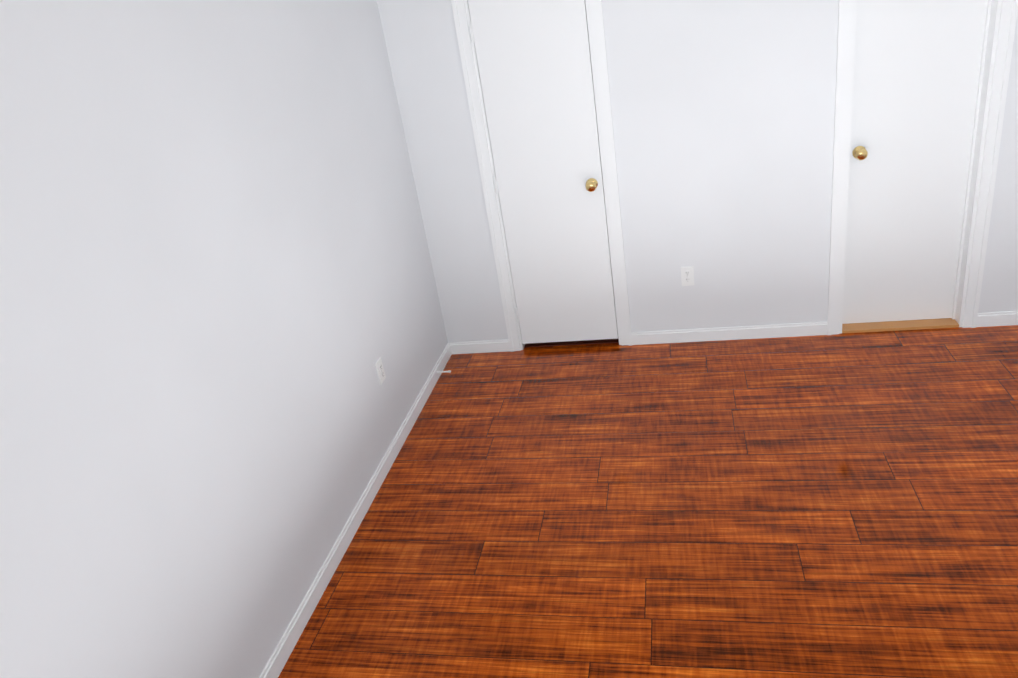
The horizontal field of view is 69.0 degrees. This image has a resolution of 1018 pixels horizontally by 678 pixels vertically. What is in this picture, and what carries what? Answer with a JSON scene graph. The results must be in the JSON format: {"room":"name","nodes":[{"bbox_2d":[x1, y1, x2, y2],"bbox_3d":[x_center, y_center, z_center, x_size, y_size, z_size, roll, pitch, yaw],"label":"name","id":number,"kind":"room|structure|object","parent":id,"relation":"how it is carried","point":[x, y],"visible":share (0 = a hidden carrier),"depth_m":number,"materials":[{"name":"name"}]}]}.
{"room":"empty bedroom","nodes":[
{"label":"empty bedroom","id":0,"kind":"room"},
{"bbox_2d":[0,0,447,677],"bbox_3d":[-1.260,0.583,1.147,0.120,2.440,7.280,-3,26,13],"label":"wall","id":1,"kind":"structure","parent":0,"point":[218,294],"depth_m":2.26,"materials":[{"name":"paint"}]},
{"bbox_2d":[259,343,454,677],"bbox_3d":[-1.017,1.634,1.634,0.013,0.078,7.040,-3,26,13],"label":"baseboard","id":2,"kind":"structure","parent":1,"relation":"attached to","point":[291,637],"depth_m":3.16,"materials":[{"name":"white wood"}]},
{"bbox_2d":[437,370,450,373],"bbox_3d":[-0.387,0.196,4.423,0.083,0.024,0.023,-3,26,13],"label":"door stop","id":3,"kind":"object","parent":2,"relation":"attached to","point":[448,371],"visible":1,"depth_m":4.42,"materials":[{"name":"white plastic"}]},
{"bbox_2d":[375,357,385,384],"bbox_3d":[-0.628,0.157,3.630,0.011,0.115,0.070,-3,26,13],"label":"electrical outlet","id":4,"kind":"object","parent":1,"relation":"attached to","point":[380,370],"visible":1,"depth_m":3.62,"materials":[{"name":"white plastic"}]},
{"bbox_2d":[278,325,1017,677],"bbox_3d":[1.191,1.374,1.554,4.610,0.064,8.180,-3,26,13],"label":"floor","id":5,"kind":"structure","parent":0,"point":[842,505],"depth_m":3.00,"materials":[{"name":"laminate"}]},
{"bbox_2d":[377,0,1017,343],"bbox_3d":[1.607,-1.080,3.623,4.490,2.440,0.410,-3,26,13],"label":"wall","id":6,"kind":"structure","parent":0,"point":[723,114],"depth_m":3.94,"materials":[{"name":"paint"}]},
{"bbox_2d":[451,339,509,353],"bbox_3d":[-0.172,0.049,4.662,0.371,0.078,0.013,-3,26,13],"label":"baseboard","id":7,"kind":"structure","parent":6,"relation":"attached to","point":[487,346],"depth_m":4.66,"materials":[{"name":"white wood"}]},
{"bbox_2d":[451,0,631,351],"bbox_3d":[0.227,-0.926,4.144,0.753,2.138,0.139,-3,26,13],"label":"door frame","id":8,"kind":"structure","parent":6,"relation":"attached to","point":[462,19],"depth_m":4.06,"materials":[{"name":"white wood"}]},
{"bbox_2d":[468,0,617,343],"bbox_3d":[0.211,-0.876,4.089,0.599,2.011,0.104,-3,26,13],"label":"door","id":9,"kind":"structure","parent":6,"relation":"in","point":[535,67],"depth_m":4.06,"materials":[{"name":"white paint"}]},
{"bbox_2d":[681,266,693,285],"bbox_3d":[1.015,-0.356,4.207,0.070,0.115,0.011,-3,26,13],"label":"electrical outlet","id":10,"kind":"object","parent":6,"relation":"attached to","point":[687,276],"visible":1,"depth_m":4.21,"materials":[{"name":"white plastic"}]},
{"bbox_2d":[631,322,827,344],"bbox_3d":[1.269,-0.031,4.320,1.099,0.078,0.013,-3,26,13],"label":"baseboard","id":11,"kind":"structure","parent":6,"relation":"attached to","point":[812,328],"depth_m":4.31,"materials":[{"name":"white wood"}]},
{"bbox_2d":[842,318,958,332],"bbox_3d":[2.187,-0.087,4.184,0.596,0.016,0.144,-3,26,13],"label":"sill","id":12,"kind":"structure","parent":6,"relation":"attached to","point":[901,325],"depth_m":4.15,"materials":[{"name":"brown wood"}]},
{"bbox_2d":[842,0,987,323],"bbox_3d":[2.033,-0.995,3.749,0.590,2.018,0.104,-3,26,13],"label":"door","id":13,"kind":"structure","parent":6,"relation":"in","point":[917,63],"depth_m":3.79,"materials":[{"name":"white paint"}]},
{"bbox_2d":[827,0,1017,334],"bbox_3d":[2.026,-1.017,3.722,0.755,2.118,0.139,-3,26,13],"label":"door frame","id":14,"kind":"structure","parent":6,"relation":"attached to","point":[999,34],"depth_m":3.70,"materials":[{"name":"white wood"}]},
{"bbox_2d":[976,311,1017,326],"bbox_3d":[2.837,-0.119,3.948,0.623,0.078,0.013,-3,26,13],"label":"baseboard","id":15,"kind":"structure","parent":6,"relation":"attached to","point":[1008,318],"depth_m":3.99,"materials":[{"name":"white wood"}]}
]}

